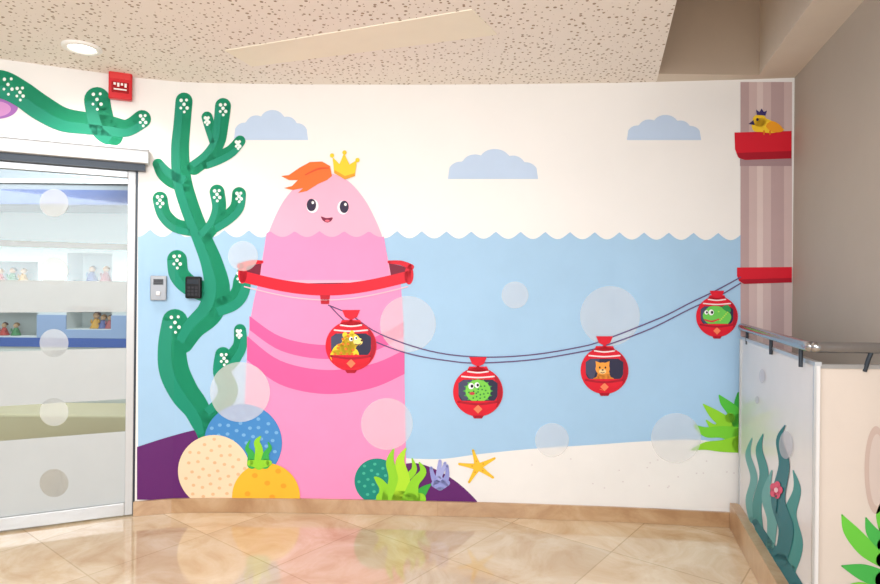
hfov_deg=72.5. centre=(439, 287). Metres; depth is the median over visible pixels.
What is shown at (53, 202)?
dot
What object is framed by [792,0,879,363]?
wall
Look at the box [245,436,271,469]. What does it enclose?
seaweed
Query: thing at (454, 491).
hills
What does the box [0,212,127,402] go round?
wall
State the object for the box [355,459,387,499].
ball
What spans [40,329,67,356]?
dot
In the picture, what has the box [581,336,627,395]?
gondola
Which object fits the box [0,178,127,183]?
strip
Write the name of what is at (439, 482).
coral
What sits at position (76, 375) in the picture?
band
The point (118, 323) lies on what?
panel
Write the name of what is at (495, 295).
mural water
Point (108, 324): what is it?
figurine
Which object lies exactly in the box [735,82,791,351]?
column
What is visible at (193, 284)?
reader
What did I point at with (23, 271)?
figurine
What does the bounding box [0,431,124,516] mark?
band
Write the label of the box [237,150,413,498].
pink cartoon character
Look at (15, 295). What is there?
band
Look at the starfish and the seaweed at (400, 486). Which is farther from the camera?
the seaweed at (400, 486)
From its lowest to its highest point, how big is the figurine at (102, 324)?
0.120 m
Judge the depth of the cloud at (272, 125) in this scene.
3.72 m
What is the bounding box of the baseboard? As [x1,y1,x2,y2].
[133,498,729,527]
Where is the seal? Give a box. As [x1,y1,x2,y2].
[132,172,137,513]
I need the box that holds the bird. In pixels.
[749,109,783,134]
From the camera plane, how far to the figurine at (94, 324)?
5.08 m
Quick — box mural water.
[138,230,739,458]
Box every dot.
[40,189,67,216]
[40,257,67,284]
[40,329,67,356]
[40,398,67,425]
[40,469,67,496]
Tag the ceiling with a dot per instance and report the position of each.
(535, 41)
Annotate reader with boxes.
[185,276,201,298]
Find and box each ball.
[178,435,248,497]
[205,404,281,463]
[232,464,299,497]
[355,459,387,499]
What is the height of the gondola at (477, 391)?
0.378 m
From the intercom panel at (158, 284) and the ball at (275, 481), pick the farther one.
the ball at (275, 481)
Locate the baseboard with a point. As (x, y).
(170, 505)
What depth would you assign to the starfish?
3.68 m
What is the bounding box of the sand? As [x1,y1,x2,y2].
[406,440,737,507]
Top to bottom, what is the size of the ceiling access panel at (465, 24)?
0.014 m
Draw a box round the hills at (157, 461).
[137,430,197,499]
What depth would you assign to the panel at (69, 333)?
4.99 m
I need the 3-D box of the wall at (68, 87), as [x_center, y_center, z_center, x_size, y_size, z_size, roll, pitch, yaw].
[-3.200,-1.021,3.076,3.048,0.535,0.092,1,0,-24]
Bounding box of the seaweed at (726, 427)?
[691,392,738,452]
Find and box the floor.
[0,512,758,583]
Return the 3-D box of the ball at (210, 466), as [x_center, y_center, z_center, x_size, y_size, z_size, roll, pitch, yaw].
[-1.395,1.115,3.705,0.437,0.412,0.020,1,0,0]
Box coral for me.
[429,459,449,489]
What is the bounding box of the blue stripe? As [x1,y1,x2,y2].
[0,337,125,347]
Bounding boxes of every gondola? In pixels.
[326,310,375,372]
[453,357,502,417]
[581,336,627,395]
[696,291,737,338]
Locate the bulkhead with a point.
(4, 173)
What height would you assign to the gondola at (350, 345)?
0.390 m
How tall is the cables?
0.549 m
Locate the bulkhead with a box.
[0,169,127,213]
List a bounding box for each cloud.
[234,110,307,139]
[448,149,537,178]
[627,115,700,139]
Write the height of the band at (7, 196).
0.110 m
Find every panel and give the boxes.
[37,315,66,337]
[66,329,110,337]
[111,315,125,338]
[150,276,166,299]
[225,9,496,66]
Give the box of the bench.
[0,403,125,440]
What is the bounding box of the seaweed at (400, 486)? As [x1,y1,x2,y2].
[374,448,430,500]
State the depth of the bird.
3.54 m
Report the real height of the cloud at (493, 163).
0.185 m
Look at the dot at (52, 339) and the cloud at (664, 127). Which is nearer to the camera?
the dot at (52, 339)
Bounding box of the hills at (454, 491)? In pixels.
[406,463,476,501]
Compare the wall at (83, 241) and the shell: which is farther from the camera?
the wall at (83, 241)
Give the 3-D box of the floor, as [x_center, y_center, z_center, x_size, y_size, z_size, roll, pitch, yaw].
[-0.515,1.395,2.000,11.000,0.001,10.000,1,0,0]
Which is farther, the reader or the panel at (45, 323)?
the panel at (45, 323)
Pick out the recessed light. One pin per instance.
(79, 47)
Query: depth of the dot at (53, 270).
3.47 m
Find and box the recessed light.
[61,40,102,55]
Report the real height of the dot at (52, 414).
0.162 m
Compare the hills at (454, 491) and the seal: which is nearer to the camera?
the seal
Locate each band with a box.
[0,189,127,204]
[0,280,126,312]
[0,348,125,405]
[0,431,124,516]
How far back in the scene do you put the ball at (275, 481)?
3.71 m
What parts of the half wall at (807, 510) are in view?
panel, handrail, panel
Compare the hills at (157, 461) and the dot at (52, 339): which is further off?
the hills at (157, 461)
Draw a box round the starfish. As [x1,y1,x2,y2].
[458,449,495,482]
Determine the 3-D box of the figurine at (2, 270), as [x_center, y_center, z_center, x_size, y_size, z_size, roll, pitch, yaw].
[-3.732,-0.109,5.100,0.086,0.120,0.084,1,0,0]
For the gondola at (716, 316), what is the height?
0.285 m
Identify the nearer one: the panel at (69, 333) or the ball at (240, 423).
the ball at (240, 423)
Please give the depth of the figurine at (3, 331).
5.08 m
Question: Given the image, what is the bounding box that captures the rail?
[0,502,124,530]
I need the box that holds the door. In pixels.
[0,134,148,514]
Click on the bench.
(17, 422)
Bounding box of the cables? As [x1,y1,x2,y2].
[328,277,740,363]
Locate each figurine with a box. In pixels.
[0,268,5,279]
[0,322,9,335]
[7,267,17,279]
[10,322,20,335]
[18,268,27,279]
[86,266,97,280]
[90,312,100,328]
[98,314,106,328]
[100,266,111,280]
[105,314,110,328]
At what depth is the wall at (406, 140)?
3.68 m
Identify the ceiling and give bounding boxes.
[0,0,863,84]
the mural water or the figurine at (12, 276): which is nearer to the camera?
the mural water
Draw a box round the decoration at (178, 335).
[153,93,250,438]
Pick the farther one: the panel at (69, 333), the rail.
the panel at (69, 333)
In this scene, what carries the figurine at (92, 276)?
in the wall at (83, 241)
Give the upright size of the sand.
0.453 m
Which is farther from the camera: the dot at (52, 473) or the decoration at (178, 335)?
the decoration at (178, 335)
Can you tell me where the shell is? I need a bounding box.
[0,99,17,118]
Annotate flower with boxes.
[770,481,782,512]
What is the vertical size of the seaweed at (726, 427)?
0.360 m
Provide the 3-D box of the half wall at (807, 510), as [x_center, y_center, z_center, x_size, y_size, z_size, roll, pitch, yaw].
[1.708,0.812,2.860,0.346,1.210,1.328,1,0,15]
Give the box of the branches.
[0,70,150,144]
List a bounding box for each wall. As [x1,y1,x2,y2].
[0,59,138,146]
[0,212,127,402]
[135,78,794,511]
[730,323,879,583]
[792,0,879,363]
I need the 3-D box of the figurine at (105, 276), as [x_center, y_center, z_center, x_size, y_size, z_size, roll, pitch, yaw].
[-2.840,-0.124,5.100,0.097,0.135,0.095,1,0,0]
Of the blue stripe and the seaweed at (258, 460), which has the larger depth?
the blue stripe
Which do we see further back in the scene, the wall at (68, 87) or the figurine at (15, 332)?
the figurine at (15, 332)
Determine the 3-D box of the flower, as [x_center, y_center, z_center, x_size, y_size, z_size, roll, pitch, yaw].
[1.544,0.960,2.757,0.001,0.165,0.210,1,0,15]

